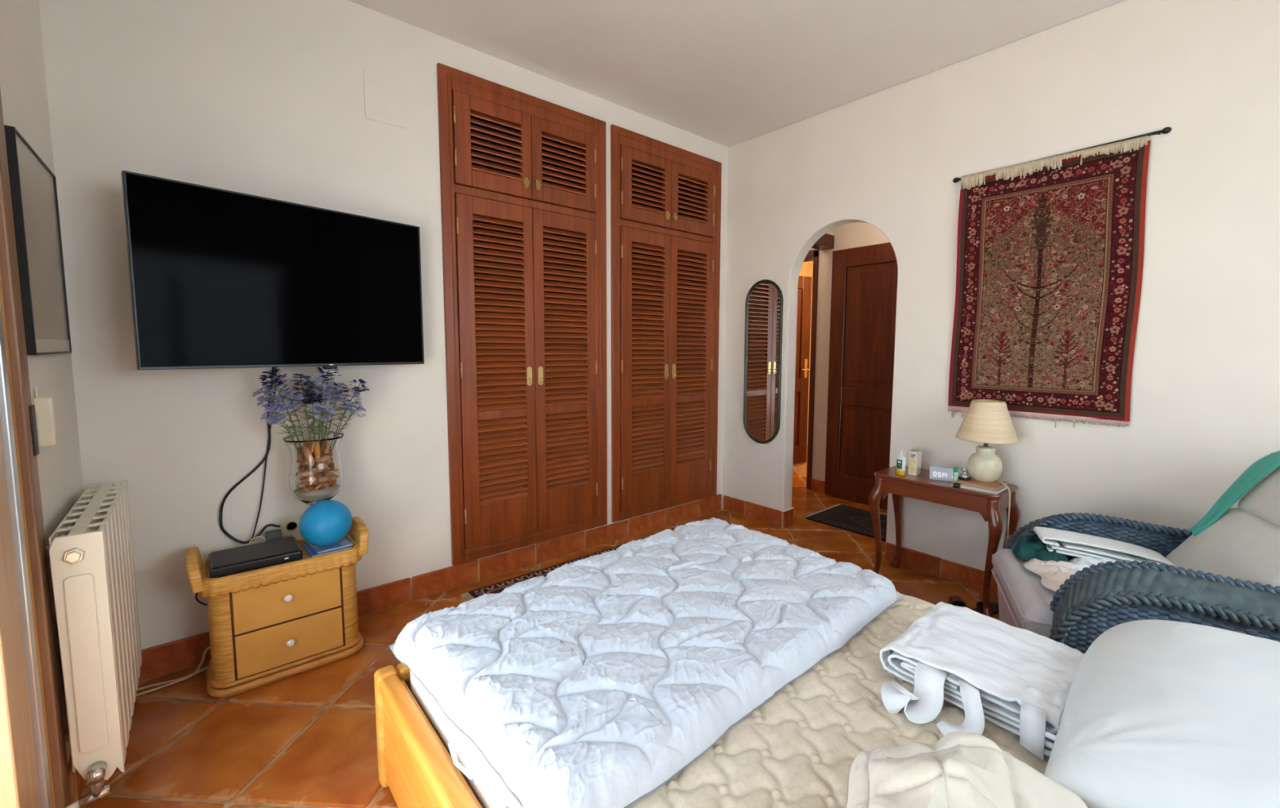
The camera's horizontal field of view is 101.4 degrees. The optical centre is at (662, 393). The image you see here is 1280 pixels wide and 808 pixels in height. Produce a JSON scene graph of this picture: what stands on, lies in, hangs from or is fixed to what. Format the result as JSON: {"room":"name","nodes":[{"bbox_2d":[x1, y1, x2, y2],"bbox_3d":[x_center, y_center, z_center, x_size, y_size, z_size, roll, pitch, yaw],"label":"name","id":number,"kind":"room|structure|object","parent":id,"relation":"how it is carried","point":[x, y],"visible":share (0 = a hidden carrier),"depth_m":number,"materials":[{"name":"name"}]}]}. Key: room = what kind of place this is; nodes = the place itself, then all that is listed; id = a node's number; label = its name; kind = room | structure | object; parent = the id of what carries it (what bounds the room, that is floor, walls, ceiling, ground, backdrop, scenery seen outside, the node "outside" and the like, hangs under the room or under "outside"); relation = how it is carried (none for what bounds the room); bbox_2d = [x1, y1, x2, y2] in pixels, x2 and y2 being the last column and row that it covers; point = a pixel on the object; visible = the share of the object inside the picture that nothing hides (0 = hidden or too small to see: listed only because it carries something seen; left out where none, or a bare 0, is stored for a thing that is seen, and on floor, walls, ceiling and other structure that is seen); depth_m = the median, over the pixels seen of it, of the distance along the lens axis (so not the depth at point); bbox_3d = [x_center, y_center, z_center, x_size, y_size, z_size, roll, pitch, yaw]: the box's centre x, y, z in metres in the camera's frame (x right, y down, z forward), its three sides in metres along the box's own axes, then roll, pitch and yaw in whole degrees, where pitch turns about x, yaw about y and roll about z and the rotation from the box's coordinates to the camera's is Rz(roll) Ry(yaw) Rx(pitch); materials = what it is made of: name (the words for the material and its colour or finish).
{"room":"traditional dwelling","nodes":[
{"label":"traditional dwelling","id":0,"kind":"room"},
{"bbox_2d":[0,0,84,764],"bbox_3d":[-0.632,-0.115,0.010,0.280,2.720,4.469,-4,7,-41],"label":"wall","id":1,"kind":"structure","parent":0,"point":[23,82],"depth_m":1.50,"materials":[{"name":"white paint"}]},
{"bbox_2d":[0,88,71,807],"bbox_3d":[-0.942,0.139,0.534,0.122,2.120,1.846,-4,7,-41],"label":"door","id":2,"kind":"structure","parent":1,"relation":"in","point":[34,772],"depth_m":1.17,"materials":[{"name":"brown wood"}]},
{"bbox_2d":[35,410,39,437],"bbox_3d":[-1.551,0.085,1.288,0.014,0.080,0.075,-4,7,-41],"label":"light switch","id":3,"kind":"object","parent":1,"relation":"attached to","point":[35,411],"visible":0.2,"depth_m":1.30,"materials":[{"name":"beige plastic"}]},
{"bbox_2d":[4,124,71,355],"bbox_3d":[-1.747,-0.389,1.475,0.018,0.554,0.500,-4,7,-41],"label":"framed picture","id":4,"kind":"object","parent":1,"relation":"attached to","point":[33,184],"visible":0.88,"depth_m":1.41,"materials":[{"name":"black wood"}]},
{"bbox_2d":[32,386,58,447],"bbox_3d":[-1.601,0.061,1.358,0.034,0.155,0.030,-4,7,-41],"label":"blind winder","id":5,"kind":"object","parent":1,"relation":"attached to","point":[45,408],"visible":0.93,"depth_m":1.35,"materials":[{"name":"beige plastic"}]},
{"bbox_2d":[67,755,84,804],"bbox_3d":[-1.761,1.043,1.604,0.016,0.123,0.714,-4,7,-41],"label":"baseboard","id":6,"kind":"structure","parent":1,"relation":"attached to","point":[77,781],"depth_m":1.42,"materials":[{"name":"tile"}]},
{"bbox_2d":[45,480,142,807],"bbox_3d":[-1.643,0.675,1.520,0.124,0.701,0.712,-4,7,-41],"label":"radiator","id":7,"kind":"object","parent":1,"relation":"attached to","point":[91,553],"visible":1,"depth_m":1.32,"materials":[{"name":"beige metal"}]},
{"bbox_2d":[38,0,728,649],"bbox_3d":[-0.920,-0.361,2.811,3.620,2.720,0.120,-4,7,-41],"label":"wall","id":8,"kind":"structure","parent":0,"point":[262,98],"depth_m":2.06,"materials":[{"name":"white paint"}]},
{"bbox_2d":[218,367,279,543],"bbox_3d":[-1.649,0.207,2.086,0.211,0.797,0.062,-4,7,-41],"label":"cable","id":9,"kind":"object","parent":8,"relation":"attached to","point":[232,489],"visible":0.72,"depth_m":2.11,"materials":[{"name":"black plastic"}]},
{"bbox_2d":[248,367,276,542],"bbox_3d":[-1.618,0.200,2.115,0.050,0.786,0.134,5,7,44],"label":"cable","id":10,"kind":"object","parent":8,"relation":"attached to","point":[265,464],"visible":0.66,"depth_m":2.14,"materials":[{"name":"black plastic"}]},
{"bbox_2d":[120,170,424,369],"bbox_3d":[-1.472,-0.418,2.097,0.181,0.639,0.954,4,6,37],"label":"television","id":11,"kind":"object","parent":8,"relation":"attached to","point":[220,278],"visible":1,"depth_m":1.94,"materials":[{"name":"black plastic"}]},
{"bbox_2d":[279,515,302,537],"bbox_3d":[-1.575,0.564,2.224,0.082,0.082,0.012,-4,7,-41],"label":"wall socket","id":12,"kind":"object","parent":8,"relation":"attached to","point":[289,526],"visible":0.78,"depth_m":2.22,"materials":[{"name":"beige plastic"}]},
{"bbox_2d":[363,69,407,128],"bbox_3d":[-1.242,-1.319,2.351,0.172,0.205,0.005,-4,7,-41],"label":"junction cover","id":13,"kind":"object","parent":8,"relation":"attached to","point":[385,97],"visible":1,"depth_m":2.35,"materials":[{"name":"white paint"}]},
{"bbox_2d":[138,493,721,683],"bbox_3d":[-0.778,0.929,2.965,3.300,0.125,0.016,-4,7,-41],"label":"baseboard","id":14,"kind":"structure","parent":8,"relation":"attached to","point":[168,658],"depth_m":2.74,"materials":[{"name":"tile"}]},
{"bbox_2d":[436,62,607,565],"bbox_3d":[-0.873,-0.383,3.088,0.969,2.460,0.566,-4,7,-41],"label":"wardrobe","id":15,"kind":"object","parent":8,"relation":"attached to","point":[522,175],"visible":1,"depth_m":2.85,"materials":[{"name":"brown wood"}]},
{"bbox_2d":[610,124,721,523],"bbox_3d":[-0.112,-0.437,3.761,0.978,2.460,0.566,-4,7,-41],"label":"wardrobe","id":16,"kind":"object","parent":8,"relation":"attached to","point":[665,198],"visible":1,"depth_m":3.54,"materials":[{"name":"brown wood"}]},
{"bbox_2d":[77,446,999,807],"bbox_3d":[1.147,1.091,2.645,6.702,0.120,5.869,-4,7,-41],"label":"floor","id":17,"kind":"structure","parent":0,"point":[308,739],"depth_m":1.75,"materials":[{"name":"tile"}]},
{"bbox_2d":[136,665,208,691],"bbox_3d":[-1.811,1.045,1.964,0.051,0.051,0.275,5,7,42],"label":"cable","id":18,"kind":"object","parent":17,"relation":"on","point":[206,668],"visible":0.58,"depth_m":1.94,"materials":[{"name":"beige plastic"}]},
{"bbox_2d":[136,646,210,696],"bbox_3d":[-1.810,1.034,1.951,0.052,0.076,0.267,3,6,27],"label":"cable","id":19,"kind":"object","parent":17,"relation":"on","point":[209,647],"visible":0.83,"depth_m":1.94,"materials":[{"name":"beige plastic"}]},
{"bbox_2d":[185,516,368,697],"bbox_3d":[-1.486,0.809,2.065,0.560,0.512,0.318,-4,7,-41],"label":"nightstand","id":20,"kind":"object","parent":17,"relation":"on","point":[267,625],"visible":0.82,"depth_m":1.94,"materials":[{"name":"wood"}]},
{"bbox_2d":[195,592,207,605],"bbox_3d":[-1.758,0.763,2.011,0.058,0.115,0.016,-2,6,-26],"label":"cable","id":21,"kind":"object","parent":20,"relation":"hanging from","point":[196,595],"visible":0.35,"depth_m":2.00,"materials":[{"name":"black plastic"}]},
{"bbox_2d":[208,536,302,577],"bbox_3d":[-1.542,0.619,1.986,0.270,0.044,0.200,-4,7,-41],"label":"box","id":22,"kind":"object","parent":20,"relation":"on","point":[229,562],"visible":0.97,"depth_m":1.95,"materials":[{"name":"black plastic"}]},
{"bbox_2d":[264,528,282,542],"bbox_3d":[-1.591,0.595,2.142,0.054,0.064,0.040,-4,7,-41],"label":"power adapter","id":23,"kind":"object","parent":20,"relation":"on","point":[273,535],"visible":0.55,"depth_m":2.13,"materials":[{"name":"grey plastic"}]},
{"bbox_2d":[247,536,266,545],"bbox_3d":[-1.625,0.588,2.095,0.017,0.026,0.066,4,6,34],"label":"cable","id":24,"kind":"object","parent":23,"relation":"attached to","point":[263,538],"visible":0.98,"depth_m":2.10,"materials":[{"name":"beige plastic"}]},
{"bbox_2d":[197,533,361,598],"bbox_3d":[-1.488,0.655,2.054,0.513,0.064,0.310,-4,7,-41],"label":"nightstand top","id":25,"kind":"object","parent":20,"relation":"on","point":[307,568],"depth_m":1.93,"materials":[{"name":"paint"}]},
{"bbox_2d":[282,432,344,506],"bbox_3d":[-1.426,0.401,2.160,0.212,0.450,0.212,-4,7,-41],"label":"glass vase","id":26,"kind":"object","parent":20,"relation":"on","point":[315,475],"visible":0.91,"depth_m":2.08,"materials":[{"name":"clear glass"}]},
{"bbox_2d":[252,367,368,440],"bbox_3d":[-1.411,0.072,2.132,0.185,0.372,0.410,4,6,37],"label":"bouquet","id":27,"kind":"object","parent":26,"relation":"on","point":[314,397],"visible":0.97,"depth_m":2.11,"materials":[{"name":"purple plant"}]},
{"bbox_2d":[302,542,351,557],"bbox_3d":[-1.370,0.624,2.137,0.140,0.012,0.184,-4,7,-43],"label":"paperback book","id":28,"kind":"object","parent":20,"relation":"on","point":[310,552],"visible":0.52,"depth_m":2.08,"materials":[{"name":"blue paper"}]},
{"bbox_2d":[305,537,352,554],"bbox_3d":[-1.363,0.614,2.139,0.168,0.008,0.125,5,7,42],"label":"paperback book","id":29,"kind":"object","parent":28,"relation":"on","point":[344,543],"visible":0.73,"depth_m":2.10,"materials":[{"name":"blue paper"}]},
{"bbox_2d":[298,500,352,546],"bbox_3d":[-1.352,0.521,2.105,0.181,0.181,0.181,-4,7,-41],"label":"ball","id":30,"kind":"object","parent":29,"relation":"on","point":[325,522],"visible":1,"depth_m":2.05,"materials":[{"name":"rubber"}]},
{"bbox_2d":[373,662,482,807],"bbox_3d":[0.451,0.987,1.153,1.447,0.339,2.204,-4,7,-41],"label":"frame","id":31,"kind":"object","parent":17,"relation":"on","point":[419,771],"visible":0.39,"depth_m":1.29,"materials":[{"name":"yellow wood"}]},
{"bbox_2d":[409,591,1052,807],"bbox_3d":[0.441,0.800,1.147,1.346,0.203,2.029,-4,7,-41],"label":"mattress","id":32,"kind":"object","parent":31,"relation":"on","point":[799,748],"visible":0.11,"depth_m":1.08,"materials":[{"name":"white fabric"}]},
{"bbox_2d":[389,517,903,807],"bbox_3d":[0.014,0.618,1.547,1.327,0.081,0.889,-4,7,-41],"label":"duvet","id":33,"kind":"object","parent":32,"relation":"on","point":[594,682],"visible":1,"depth_m":1.25,"materials":[{"name":"white fabric"}]},
{"bbox_2d":[846,731,1088,807],"bbox_3d":[0.486,0.675,0.618,0.629,0.140,0.729,-4,7,-41],"label":"blanket","id":34,"kind":"object","parent":32,"relation":"on","point":[961,770],"visible":1,"depth_m":0.85,"materials":[{"name":"beige fabric"}]},
{"bbox_2d":[879,601,1084,760],"bbox_3d":[0.747,0.658,1.194,0.476,0.095,0.424,-4,7,-41],"label":"cover","id":35,"kind":"object","parent":32,"relation":"on","point":[1019,681],"visible":0.96,"depth_m":1.18,"materials":[{"name":"white fabric"}]},
{"bbox_2d":[1043,619,1279,807],"bbox_3d":[1.164,0.631,0.902,0.827,0.187,0.718,-4,7,-41],"label":"pillow","id":36,"kind":"object","parent":32,"relation":"on","point":[1157,713],"visible":0.94,"depth_m":0.90,"materials":[{"name":"fabric"}]},
{"bbox_2d":[461,528,675,600],"bbox_3d":[-0.229,0.994,2.921,1.575,0.008,0.625,-4,7,-41],"label":"runner rug","id":37,"kind":"object","parent":17,"relation":"on","point":[497,588],"visible":0.06,"depth_m":2.80,"materials":[{"name":"fabric"}]},
{"bbox_2d":[801,503,887,541],"bbox_3d":[1.536,0.936,3.697,0.511,0.008,0.940,-4,7,-41],"label":"rug","id":38,"kind":"object","parent":17,"relation":"on","point":[855,520],"visible":0.55,"depth_m":3.82,"materials":[{"name":"fabric"}]},
{"bbox_2d":[869,466,1020,617],"bbox_3d":[1.429,0.732,2.701,0.321,0.590,0.624,-4,7,-41],"label":"side table","id":39,"kind":"object","parent":17,"relation":"on","point":[920,486],"visible":0.75,"depth_m":2.57,"materials":[{"name":"red wood"}]},
{"bbox_2d":[895,456,905,475],"bbox_3d":[1.254,0.382,2.757,0.034,0.095,0.049,-4,7,-41],"label":"lotion bottle","id":40,"kind":"object","parent":39,"relation":"on","point":[900,461],"visible":1,"depth_m":2.74,"materials":[{"name":"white plastic"}]},
{"bbox_2d":[908,448,921,475],"bbox_3d":[1.338,0.365,2.772,0.061,0.127,0.040,-4,7,-41],"label":"carton","id":41,"kind":"object","parent":39,"relation":"on","point":[915,455],"visible":1,"depth_m":2.75,"materials":[{"name":"beige cardboard"}]},
{"bbox_2d":[909,457,915,473],"bbox_3d":[1.315,0.380,2.753,0.001,0.076,0.030,-4,7,-41],"label":"print","id":42,"kind":"object","parent":41,"relation":"attached to","point":[912,460],"depth_m":2.75},
{"bbox_2d":[928,464,968,482],"bbox_3d":[1.440,0.407,2.636,0.164,0.068,0.045,4,6,36],"label":"digital clock","id":43,"kind":"object","parent":39,"relation":"on","point":[939,473],"visible":0.78,"depth_m":2.63,"materials":[{"name":"grey plastic"}]},
{"bbox_2d":[951,466,958,483],"bbox_3d":[1.429,0.404,2.551,0.025,0.088,0.025,-4,7,-41],"label":"spray bottle","id":44,"kind":"object","parent":39,"relation":"on","point":[955,474],"visible":0.8,"depth_m":2.54,"materials":[{"name":"green plastic"}]},
{"bbox_2d":[952,482,960,488],"bbox_3d":[1.416,0.442,2.516,0.033,0.020,0.033,-4,7,-41],"label":"puck","id":45,"kind":"object","parent":39,"relation":"on","point":[956,485],"visible":1,"depth_m":2.50,"materials":[{"name":"black plastic"}]},
{"bbox_2d":[951,482,1008,494],"bbox_3d":[1.524,0.446,2.516,0.160,0.012,0.195,-4,7,-41],"label":"book","id":46,"kind":"object","parent":39,"relation":"on","point":[974,488],"visible":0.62,"depth_m":2.45,"materials":[{"name":"grey paper"}]},
{"bbox_2d":[954,475,1007,490],"bbox_3d":[1.540,0.432,2.530,0.165,0.012,0.183,-4,7,-43],"label":"book","id":47,"kind":"object","parent":46,"relation":"on","point":[995,486],"visible":0.8,"depth_m":2.49,"materials":[{"name":"brown paper"}]},
{"bbox_2d":[958,467,971,480],"bbox_3d":[1.483,0.394,2.572,0.062,0.056,0.062,-4,7,-41],"label":"bell","id":48,"kind":"object","parent":47,"relation":"on","point":[964,477],"visible":0.92,"depth_m":2.56,"materials":[{"name":"silver metal"}]},
{"bbox_2d":[955,399,1018,482],"bbox_3d":[1.569,0.229,2.535,0.262,0.390,0.262,-4,7,-41],"label":"table lamp","id":49,"kind":"object","parent":47,"relation":"on","point":[985,421],"visible":1,"depth_m":2.48,"materials":[{"name":"beige ceramic"}]},
{"bbox_2d":[948,595,966,607],"bbox_3d":[1.421,1.018,2.511,0.072,0.052,0.170,2,5,20],"label":"slipper","id":50,"kind":"object","parent":17,"relation":"on","point":[953,600],"visible":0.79,"depth_m":2.54,"materials":[{"name":"black"}]},
{"bbox_2d":[970,601,999,614],"bbox_3d":[1.530,1.020,2.494,0.170,0.052,0.072,-1,5,-19],"label":"slipper","id":51,"kind":"object","parent":17,"relation":"on","point":[993,606],"visible":0.6,"depth_m":2.49,"materials":[{"name":"black"}]},
{"bbox_2d":[997,480,1010,544],"bbox_3d":[1.599,0.742,2.377,0.036,0.620,0.314,1,5,9],"label":"cable","id":52,"kind":"object","parent":17,"relation":"on","point":[1007,536],"visible":0.43,"depth_m":2.42,"materials":[{"name":"beige plastic"}]},
{"bbox_2d":[1004,535,1010,544],"bbox_3d":[1.614,0.692,2.444,0.018,0.055,0.020,-4,7,-41],"label":"switch","id":53,"kind":"object","parent":52,"relation":"attached to","point":[1007,537],"depth_m":2.44,"materials":[{"name":"beige plastic"}]},
{"bbox_2d":[991,466,1279,653],"bbox_3d":[1.768,0.637,1.718,1.085,0.954,0.785,2,5,23],"label":"wicker armchair","id":54,"kind":"object","parent":17,"relation":"on","point":[1227,575],"visible":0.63,"depth_m":1.59,"materials":[{"name":"blue wicker"}]},
{"bbox_2d":[1012,535,1069,562],"bbox_3d":[1.456,0.592,2.015,0.171,0.083,0.177,2,5,22],"label":"garment","id":55,"kind":"object","parent":54,"relation":"on","point":[1024,548],"visible":0.7,"depth_m":1.99,"materials":[{"name":"fabric"}]},
{"bbox_2d":[1018,558,1069,604],"bbox_3d":[1.558,0.676,1.813,0.580,0.040,0.496,2,5,23],"label":"seat cushion","id":56,"kind":"object","parent":54,"relation":"on","point":[1031,590],"depth_m":1.78,"materials":[{"name":"white fabric"}]},
{"bbox_2d":[1023,558,1081,591],"bbox_3d":[1.417,0.632,1.820,0.345,0.036,0.287,-4,7,-41],"label":"garment","id":57,"kind":"object","parent":54,"relation":"on","point":[1053,575],"visible":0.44,"depth_m":1.85,"materials":[{"name":"fabric"}]},
{"bbox_2d":[1060,555,1114,573],"bbox_3d":[1.545,0.622,1.831,0.297,0.057,0.276,1,5,2],"label":"garment","id":58,"kind":"object","parent":54,"relation":"on","point":[1082,563],"visible":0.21,"depth_m":1.88,"materials":[{"name":"white fabric"}]},
{"bbox_2d":[1033,526,1177,568],"bbox_3d":[1.629,0.583,1.944,0.396,0.087,0.130,2,5,23],"label":"folded towel","id":59,"kind":"object","parent":54,"relation":"on","point":[1066,542],"visible":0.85,"depth_m":1.92,"materials":[{"name":"white fabric"}]},
{"bbox_2d":[1165,507,1279,587],"bbox_3d":[1.842,0.550,1.678,0.226,0.281,0.490,2,5,23],"label":"cushion","id":60,"kind":"object","parent":54,"relation":"on","point":[1243,545],"depth_m":1.67,"materials":[{"name":"beige fabric"}]},
{"bbox_2d":[1187,450,1279,536],"bbox_3d":[2.030,0.340,1.799,0.307,0.348,0.107,4,6,34],"label":"towel","id":61,"kind":"object","parent":54,"relation":"on","point":[1258,470],"visible":1,"depth_m":1.81,"materials":[{"name":"teal fabric"}]},
{"bbox_2d":[1238,466,1279,527],"bbox_3d":[2.017,0.310,1.581,0.224,0.275,0.480,2,5,23],"label":"cushion","id":62,"kind":"object","parent":54,"relation":"on","point":[1261,504],"depth_m":1.71,"materials":[{"name":"beige fabric"}]},
{"bbox_2d":[348,0,1124,147],"bbox_3d":[0.550,-1.621,1.125,3.725,0.100,4.769,-4,7,-41],"label":"ceiling","id":63,"kind":"structure","parent":0,"point":[728,73],"depth_m":2.52,"materials":[{"name":"paint"}]},
{"bbox_2d":[799,261,813,446],"bbox_3d":[1.968,-0.453,5.335,1.750,2.500,2.400,-4,7,-41],"label":"wall","id":64,"kind":"structure","parent":0,"point":[806,269],"depth_m":6.56,"materials":[{"name":"paint"}]},
{"bbox_2d":[826,228,833,235],"bbox_3d":[1.043,-0.358,4.185,0.925,2.500,0.100,-4,7,-41],"label":"wall","id":65,"kind":"structure","parent":0,"point":[830,232],"depth_m":4.35,"materials":[{"name":"paint"}]},
{"bbox_2d":[811,233,834,250],"bbox_3d":[1.078,-0.207,4.230,0.830,2.190,0.124,-4,7,-41],"label":"hall doorway","id":66,"kind":"structure","parent":65,"relation":"in","point":[826,242],"depth_m":4.31,"materials":[{"name":"brown wood"}]},
{"bbox_2d":[810,222,889,481],"bbox_3d":[1.567,-0.373,4.381,0.120,2.500,2.700,-4,7,-41],"label":"wall","id":67,"kind":"structure","parent":0,"point":[855,234],"depth_m":4.48,"materials":[{"name":"paint"}]},
{"bbox_2d":[803,248,818,489],"bbox_3d":[1.054,-0.226,4.966,0.140,2.100,0.968,-4,7,-41],"label":"doorway","id":68,"kind":"structure","parent":67,"relation":"in","point":[813,255],"depth_m":4.57,"materials":[{"name":"brown wood"}]},
{"bbox_2d":[792,275,812,464],"bbox_3d":[1.259,-0.222,5.426,0.780,2.000,0.104,-3,6,-32],"label":"door","id":69,"kind":"structure","parent":68,"relation":"attached to","point":[804,286],"depth_m":5.59,"materials":[{"name":"brown wood"}]},
{"bbox_2d":[810,478,825,493],"bbox_3d":[1.865,0.863,4.043,0.014,0.100,1.630,-4,7,-41],"label":"baseboard","id":70,"kind":"structure","parent":67,"relation":"attached to","point":[816,485],"depth_m":4.59,"materials":[{"name":"ceramic"}]},
{"bbox_2d":[824,242,897,509],"bbox_3d":[1.688,-0.126,4.086,0.040,2.045,0.864,-4,6,-40],"label":"door","id":71,"kind":"structure","parent":67,"relation":"in","point":[864,288],"depth_m":4.18,"materials":[{"name":"brown wood"}]},
{"bbox_2d":[722,0,1279,573],"bbox_3d":[1.956,-0.306,2.378,0.105,2.720,4.589,-4,7,-41],"label":"wall","id":72,"kind":"structure","parent":0,"point":[1205,393],"depth_m":2.36,"materials":[{"name":"white paint"}]},
{"bbox_2d":[723,495,782,528],"bbox_3d":[0.655,0.864,3.854,0.014,0.118,0.545,-4,7,-41],"label":"baseboard","id":73,"kind":"structure","parent":72,"relation":"attached to","point":[767,515],"depth_m":3.83,"materials":[{"name":"tile"}]},
{"bbox_2d":[742,279,782,444],"bbox_3d":[0.707,-0.217,3.700,0.022,1.158,0.321,-4,7,-41],"label":"oval mirror","id":74,"kind":"object","parent":72,"relation":"attached to","point":[764,300],"visible":1,"depth_m":3.69,"materials":[{"name":"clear mirror"}]},
{"bbox_2d":[782,509,792,528],"bbox_3d":[0.881,0.880,3.680,0.117,0.118,0.014,-4,7,-41],"label":"baseboard","id":75,"kind":"object","parent":72,"relation":"attached to","point":[787,517],"visible":1,"depth_m":3.66,"materials":[{"name":"tile"}]},
{"bbox_2d":[782,506,794,511],"bbox_3d":[0.881,0.816,3.671,0.123,0.009,0.019,-4,7,-41],"label":"trim","id":76,"kind":"structure","parent":72,"relation":"attached to","point":[791,508],"depth_m":3.67,"materials":[{"name":"white paint"}]},
{"bbox_2d":[884,542,998,595],"bbox_3d":[2.307,1.038,1.999,0.016,0.111,2.974,-4,7,-41],"label":"baseboard","id":77,"kind":"structure","parent":72,"relation":"attached to","point":[929,564],"depth_m":2.87,"materials":[{"name":"tile"}]},
{"bbox_2d":[952,126,1171,182],"bbox_3d":[1.780,-1.083,2.412,0.030,0.041,0.817,-4,7,-41],"label":"curtain rod","id":78,"kind":"object","parent":72,"relation":"attached to","point":[1166,130],"visible":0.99,"depth_m":2.19,"materials":[{"name":"black metal"}]},
{"bbox_2d":[947,135,1151,427],"bbox_3d":[1.767,-0.467,2.471,0.027,1.243,0.734,-4,7,-41],"label":"rug","id":79,"kind":"object","parent":78,"relation":"hanging from","point":[1049,273],"visible":0.99,"depth_m":2.42,"materials":[{"name":"fabric"}]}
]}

